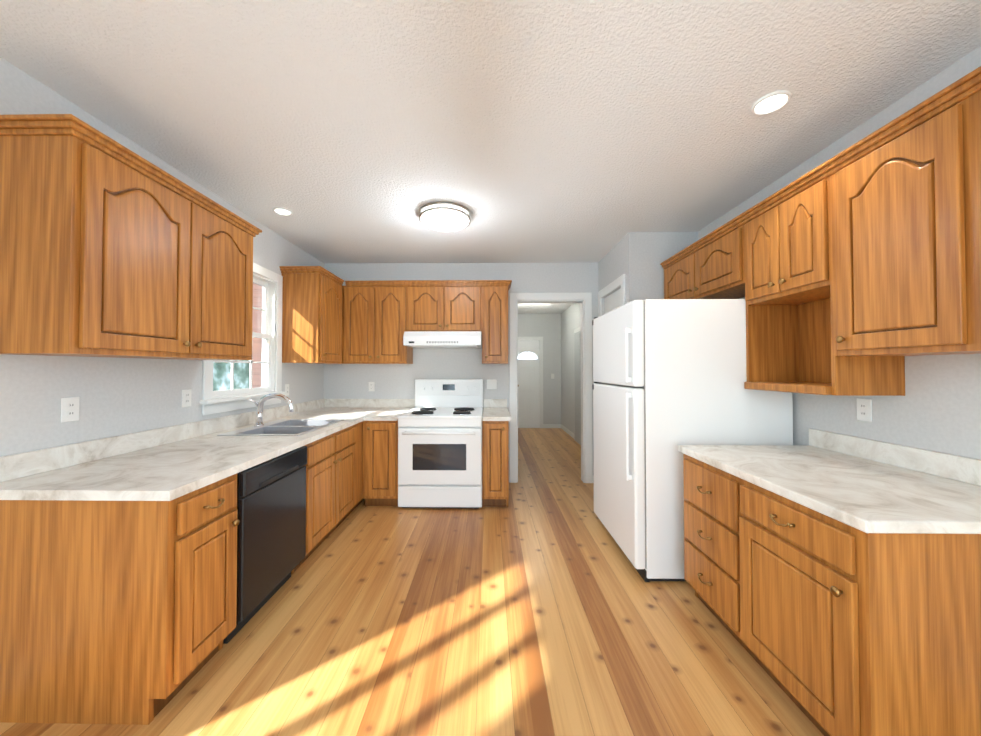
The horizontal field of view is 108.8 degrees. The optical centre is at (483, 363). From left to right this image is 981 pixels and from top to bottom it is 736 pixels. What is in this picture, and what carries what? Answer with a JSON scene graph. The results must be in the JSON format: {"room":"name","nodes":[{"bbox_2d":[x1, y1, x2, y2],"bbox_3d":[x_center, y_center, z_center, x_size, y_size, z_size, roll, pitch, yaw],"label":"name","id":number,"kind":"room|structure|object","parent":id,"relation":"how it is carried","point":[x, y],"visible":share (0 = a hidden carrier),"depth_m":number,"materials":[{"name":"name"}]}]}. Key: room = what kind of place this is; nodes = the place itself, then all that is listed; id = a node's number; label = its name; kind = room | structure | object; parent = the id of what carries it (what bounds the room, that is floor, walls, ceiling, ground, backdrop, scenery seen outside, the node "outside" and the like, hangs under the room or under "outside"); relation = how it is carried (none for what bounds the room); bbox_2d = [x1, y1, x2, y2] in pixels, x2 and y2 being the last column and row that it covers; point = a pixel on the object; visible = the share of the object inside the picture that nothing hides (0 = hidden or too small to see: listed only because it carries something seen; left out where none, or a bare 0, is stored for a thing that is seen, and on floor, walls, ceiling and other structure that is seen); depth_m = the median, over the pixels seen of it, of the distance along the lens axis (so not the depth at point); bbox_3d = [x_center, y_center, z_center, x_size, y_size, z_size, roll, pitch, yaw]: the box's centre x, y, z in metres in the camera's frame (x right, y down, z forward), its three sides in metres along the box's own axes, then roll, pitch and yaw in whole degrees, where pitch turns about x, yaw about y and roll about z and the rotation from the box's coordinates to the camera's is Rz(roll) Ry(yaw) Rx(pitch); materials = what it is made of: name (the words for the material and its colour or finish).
{"room":"kitchen","nodes":[
{"label":"kitchen","id":0,"kind":"room"},
{"bbox_2d":[0,57,323,456],"bbox_3d":[-2.098,0.053,1.035,0.120,2.700,6.870,0,-1,1],"label":"wall","id":1,"kind":"structure","parent":0,"point":[119,396],"depth_m":1.86,"materials":[{"name":"paint"}]},
{"bbox_2d":[61,397,78,422],"bbox_3d":[-2.022,0.223,1.716,0.010,0.118,0.075,0,-1,1],"label":"outlet","id":2,"kind":"object","parent":1,"relation":"attached to","point":[69,409],"visible":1,"depth_m":1.71,"materials":[{"name":"white plastic"}]},
{"bbox_2d":[0,114,261,359],"bbox_3d":[-1.812,-0.505,1.957,0.420,0.943,1.165,0,-1,1],"label":"upper cabinet","id":3,"kind":"object","parent":1,"relation":"attached to","point":[110,247],"visible":1,"depth_m":1.53,"materials":[{"name":"brown wood"}]},
{"bbox_2d":[182,389,190,406],"bbox_3d":[-2.013,0.233,2.376,0.010,0.118,0.075,0,-1,1],"label":"outlet","id":4,"kind":"object","parent":1,"relation":"attached to","point":[186,397],"visible":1,"depth_m":2.37,"materials":[{"name":"white plastic"}]},
{"bbox_2d":[199,263,285,415],"bbox_3d":[-2.041,-0.248,2.981,0.175,1.250,0.975,0,-1,1],"label":"kitchen window","id":5,"kind":"structure","parent":1,"relation":"in","point":[218,401],"depth_m":3.24,"materials":[{"name":"white wood"}]},
{"bbox_2d":[285,384,288,395],"bbox_3d":[-1.995,0.265,3.556,0.010,0.118,0.075,0,-1,1],"label":"outlet","id":6,"kind":"object","parent":1,"relation":"attached to","point":[287,389],"visible":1,"depth_m":3.56,"materials":[{"name":"white plastic"}]},
{"bbox_2d":[279,266,343,363],"bbox_3d":[-1.783,-0.477,3.884,0.420,0.943,0.936,0,-1,1],"label":"upper cabinet","id":7,"kind":"object","parent":1,"relation":"attached to","point":[312,311],"visible":1,"depth_m":3.46,"materials":[{"name":"brown wood"}]},
{"bbox_2d":[0,428,823,735],"bbox_3d":[0.016,1.461,2.913,4.650,0.060,11.330,0,-1,1],"label":"floor","id":8,"kind":"structure","parent":0,"point":[538,606],"depth_m":1.76,"materials":[{"name":"brown wood"}]},
{"bbox_2d":[0,473,239,724],"bbox_3d":[-1.623,0.973,1.569,0.811,0.876,0.380,0,-1,1],"label":"base cabinet","id":9,"kind":"object","parent":8,"relation":"on","point":[117,612],"depth_m":1.38,"materials":[{"name":"brown wood"}]},
{"bbox_2d":[223,446,306,643],"bbox_3d":[-1.512,0.983,2.068,0.640,0.871,0.612,0,-1,1],"label":"dishwasher","id":10,"kind":"object","parent":8,"relation":"on","point":[271,526],"visible":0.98,"depth_m":1.96,"materials":[{"name":"black metal"}]},
{"bbox_2d":[304,421,363,520],"bbox_3d":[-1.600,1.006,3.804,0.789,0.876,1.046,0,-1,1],"label":"base cabinet","id":11,"kind":"object","parent":8,"relation":"on","point":[334,466],"depth_m":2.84,"materials":[{"name":"brown wood"}]},
{"bbox_2d":[0,399,414,500],"bbox_3d":[-1.438,0.482,2.849,1.143,0.144,2.969,0,-1,1],"label":"countertop","id":12,"kind":"structure","parent":11,"relation":"on","point":[169,463],"depth_m":1.80,"materials":[{"name":"stone"}]},
{"bbox_2d":[248,393,293,426],"bbox_3d":[-1.717,0.373,2.836,0.320,0.267,0.139,0,-1,1],"label":"faucet","id":13,"kind":"object","parent":12,"relation":"on","point":[259,404],"visible":1,"depth_m":2.85,"materials":[{"name":"silver metal"}]},
{"bbox_2d":[217,419,344,435],"bbox_3d":[-1.590,0.598,2.865,0.584,0.181,0.784,0,-1,1],"label":"sink","id":14,"kind":"object","parent":12,"relation":"in","point":[290,427],"visible":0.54,"depth_m":2.85,"materials":[{"name":"silver metal"}]},
{"bbox_2d":[362,421,397,505],"bbox_3d":[-1.026,1.007,3.878,0.354,0.875,0.880,0,-1,1],"label":"base cabinet","id":15,"kind":"object","parent":8,"relation":"on","point":[380,467],"visible":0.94,"depth_m":3.47,"materials":[{"name":"brown wood"}]},
{"bbox_2d":[397,379,482,508],"bbox_3d":[-0.430,0.812,3.846,0.836,1.265,0.930,0,-1,1],"label":"range","id":16,"kind":"object","parent":8,"relation":"on","point":[440,444],"visible":1,"depth_m":3.44,"materials":[{"name":"white metal"},{"name":"black glass"},{"name":"black metal"}]},
{"bbox_2d":[482,421,508,506],"bbox_3d":[0.119,1.007,3.861,0.261,0.875,0.880,0,-1,1],"label":"base cabinet","id":17,"kind":"object","parent":8,"relation":"on","point":[495,463],"visible":1,"depth_m":3.45,"materials":[{"name":"brown wood"}]},
{"bbox_2d":[482,399,510,420],"bbox_3d":[0.133,0.497,3.882,0.284,0.144,0.854,0,-1,1],"label":"countertop","id":18,"kind":"structure","parent":17,"relation":"on","point":[495,409],"depth_m":4.00,"materials":[{"name":"stone"}]},
{"bbox_2d":[592,299,792,581],"bbox_3d":[1.479,0.499,2.737,1.058,1.857,0.925,0,-1,1],"label":"fridge","id":19,"kind":"object","parent":8,"relation":"on","point":[669,376],"visible":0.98,"depth_m":2.28,"materials":[{"name":"white metal"}]},
{"bbox_2d":[683,454,980,735],"bbox_3d":[1.593,0.974,1.623,0.853,0.875,1.055,0,-1,1],"label":"base cabinet","id":20,"kind":"object","parent":8,"relation":"on","point":[833,627],"visible":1,"depth_m":1.17,"materials":[{"name":"brown wood"}]},
{"bbox_2d":[678,428,980,533],"bbox_3d":[1.608,0.464,1.631,0.824,0.144,1.095,0,-1,1],"label":"countertop","id":21,"kind":"structure","parent":20,"relation":"on","point":[865,485],"depth_m":1.48,"materials":[{"name":"stone"}]},
{"bbox_2d":[323,262,597,474],"bbox_3d":[-0.350,0.102,4.384,3.515,2.700,0.120,0,-1,1],"label":"wall","id":22,"kind":"structure","parent":0,"point":[352,381],"depth_m":4.33,"materials":[{"name":"paint"}]},
{"bbox_2d":[369,382,374,390],"bbox_3d":[-1.388,0.282,4.331,0.075,0.118,0.010,0,-1,1],"label":"outlet","id":23,"kind":"object","parent":22,"relation":"attached to","point":[371,386],"visible":1,"depth_m":4.33,"materials":[{"name":"white plastic"}]},
{"bbox_2d":[342,280,412,363],"bbox_3d":[-1.250,-0.464,4.168,0.738,0.927,0.351,0,-1,1],"label":"upper cabinet","id":24,"kind":"object","parent":22,"relation":"attached to","point":[380,318],"depth_m":3.99,"materials":[{"name":"brown wood"}]},
{"bbox_2d":[403,331,481,347],"bbox_3d":[-0.452,-0.277,4.075,0.850,0.159,0.506,0,-1,1],"label":"range hood","id":25,"kind":"object","parent":22,"relation":"attached to","point":[442,339],"visible":1,"depth_m":3.83,"materials":[{"name":"white metal"}]},
{"bbox_2d":[406,280,481,332],"bbox_3d":[-0.451,-0.643,4.159,0.860,0.570,0.351,0,-1,1],"label":"upper cabinet","id":26,"kind":"object","parent":22,"relation":"attached to","point":[431,305],"depth_m":3.98,"materials":[{"name":"brown wood"}]},
{"bbox_2d":[487,379,496,388],"bbox_3d":[0.096,0.251,4.308,0.120,0.118,0.012,0,-1,1],"label":"outlet","id":27,"kind":"object","parent":22,"relation":"attached to","point":[491,383],"visible":1,"depth_m":4.31,"materials":[{"name":"white plastic"}]},
{"bbox_2d":[482,280,509,363],"bbox_3d":[0.129,-0.464,4.147,0.300,0.927,0.351,0,-1,1],"label":"upper cabinet","id":28,"kind":"object","parent":22,"relation":"attached to","point":[494,292],"depth_m":3.97,"materials":[{"name":"brown wood"}]},
{"bbox_2d":[509,292,592,482],"bbox_3d":[0.817,0.289,4.353,1.010,2.325,0.140,0,-1,1],"label":"trim","id":29,"kind":"structure","parent":22,"relation":"attached to","point":[584,300],"depth_m":4.29,"materials":[{"name":"white wood"}]},
{"bbox_2d":[0,0,980,313],"bbox_3d":[0.016,-1.309,2.954,4.650,0.080,11.330,0,-1,1],"label":"ceiling","id":30,"kind":"structure","parent":0,"point":[520,130],"depth_m":1.70,"materials":[{"name":"white paint"}]},
{"bbox_2d":[273,207,292,215],"bbox_3d":[-1.670,-1.266,2.913,0.146,0.017,0.146,0,-1,1],"label":"recessed light","id":31,"kind":"object","parent":30,"relation":"in","point":[282,211],"visible":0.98,"depth_m":2.91,"materials":[{"name":"white"}]},
{"bbox_2d":[419,201,469,230],"bbox_3d":[-0.329,-1.217,2.962,0.430,0.103,0.430,0,-1,1],"label":"flush ceiling light","id":32,"kind":"object","parent":30,"relation":"attached to","point":[445,216],"visible":1,"depth_m":2.85,"materials":[{"name":"white glass"}]},
{"bbox_2d":[751,90,791,115],"bbox_3d":[1.413,-1.283,1.727,0.160,0.017,0.160,0,-1,1],"label":"recessed light","id":33,"kind":"object","parent":30,"relation":"in","point":[770,103],"visible":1,"depth_m":1.72,"materials":[{"name":"white plastic"}]},
{"bbox_2d":[518,313,561,423],"bbox_3d":[1.077,0.161,8.342,1.470,2.700,0.120,0,-1,1],"label":"wall","id":34,"kind":"structure","parent":0,"point":[555,331],"depth_m":8.28,"materials":[{"name":"paint"}]},
{"bbox_2d":[518,337,542,427],"bbox_3d":[1.020,0.434,8.230,0.740,2.150,0.096,0,-1,1],"label":"entry door","id":35,"kind":"structure","parent":34,"relation":"in","point":[530,382],"depth_m":8.25,"materials":[{"name":"white wood"}]},
{"bbox_2d":[543,424,560,427],"bbox_3d":[1.066,1.465,8.256,1.450,0.090,0.014,0,-1,1],"label":"baseboard","id":36,"kind":"structure","parent":34,"relation":"attached to","point":[544,425],"depth_m":8.24,"materials":[{"name":"white wood"}]},
{"bbox_2d":[562,303,579,432],"bbox_3d":[1.852,0.131,6.341,0.120,2.700,4.100,0,-1,1],"label":"wall","id":37,"kind":"structure","parent":0,"point":[570,317],"depth_m":7.51,"materials":[{"name":"paint"}]},
{"bbox_2d":[561,424,573,437],"bbox_3d":[1.785,1.436,6.322,0.014,0.090,3.860,0,-1,1],"label":"baseboard","id":38,"kind":"structure","parent":37,"relation":"attached to","point":[567,431],"depth_m":7.54,"materials":[{"name":"white wood"}]},
{"bbox_2d":[574,327,580,444],"bbox_3d":[1.767,0.399,6.188,0.044,2.160,1.400,0,-1,1],"label":"closet door","id":39,"kind":"structure","parent":37,"relation":"in","point":[577,388],"depth_m":6.57,"materials":[{"name":"white wood"}]},
{"bbox_2d":[598,238,623,314],"bbox_3d":[1.461,0.096,3.941,0.120,2.700,0.950,0,-1,1],"label":"wall","id":40,"kind":"structure","parent":0,"point":[611,266],"depth_m":3.85,"materials":[{"name":"paint"}]},
{"bbox_2d":[598,274,625,316],"bbox_3d":[1.389,0.282,3.840,0.020,2.325,0.810,0,-1,1],"label":"trim","id":41,"kind":"structure","parent":40,"relation":"attached to","point":[613,285],"depth_m":3.73,"materials":[{"name":"white wood"}]},
{"bbox_2d":[604,288,620,313],"bbox_3d":[1.421,0.323,3.839,0.097,2.219,0.642,0,-1,1],"label":"pantry door","id":42,"kind":"structure","parent":40,"relation":"in","point":[612,301],"depth_m":3.90,"materials":[{"name":"white wood"}]},
{"bbox_2d":[624,232,697,303],"bbox_3d":[1.720,0.088,3.402,0.655,2.700,0.120,0,-1,1],"label":"wall","id":43,"kind":"structure","parent":0,"point":[646,254],"depth_m":3.36,"materials":[{"name":"paint"}]},
{"bbox_2d":[698,46,980,459],"bbox_3d":[2.064,0.045,0.497,0.120,2.700,5.920,0,-1,1],"label":"wall","id":44,"kind":"structure","parent":0,"point":[937,407],"depth_m":1.65,"materials":[{"name":"paint"}]},
{"bbox_2d":[660,215,739,298],"bbox_3d":[1.861,-0.735,2.807,0.351,0.426,1.050,0,-1,1],"label":"upper cabinet","id":45,"kind":"object","parent":44,"relation":"attached to","point":[709,268],"depth_m":2.65,"materials":[{"name":"brown wood"}]},
{"bbox_2d":[736,162,827,309],"bbox_3d":[1.849,-0.672,1.989,0.351,0.576,0.585,0,-1,1],"label":"upper cabinet","id":46,"kind":"object","parent":44,"relation":"attached to","point":[784,237],"depth_m":1.95,"materials":[{"name":"brown wood"}]},
{"bbox_2d":[857,398,871,421],"bbox_3d":[2.020,0.245,1.865,0.010,0.118,0.075,0,-1,1],"label":"outlet","id":47,"kind":"object","parent":44,"relation":"attached to","point":[864,409],"visible":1,"depth_m":1.86,"materials":[{"name":"white plastic"}]},
{"bbox_2d":[824,66,980,357],"bbox_3d":[1.840,-0.506,1.382,0.351,0.926,0.625,0,-1,1],"label":"upper cabinet","id":48,"kind":"object","parent":44,"relation":"attached to","point":[854,269],"depth_m":1.37,"materials":[{"name":"brown wood"}]},
{"label":"outside","id":49,"kind":"structure","parent":0,"visible":0},
{"bbox_2d":[213,360,249,390],"bbox_3d":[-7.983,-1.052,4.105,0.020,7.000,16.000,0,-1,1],"label":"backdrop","id":50,"kind":"structure","parent":49,"point":[243,381],"depth_m":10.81,"materials":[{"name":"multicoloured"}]},
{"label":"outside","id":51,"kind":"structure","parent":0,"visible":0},
{"bbox_2d":[252,283,261,387],"bbox_3d":[-4.998,-0.959,10.411,0.200,7.000,5.300,0,-1,1],"label":"brick house","id":52,"kind":"structure","parent":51,"point":[255,343],"depth_m":7.76,"materials":[{"name":"brick"}]}
]}

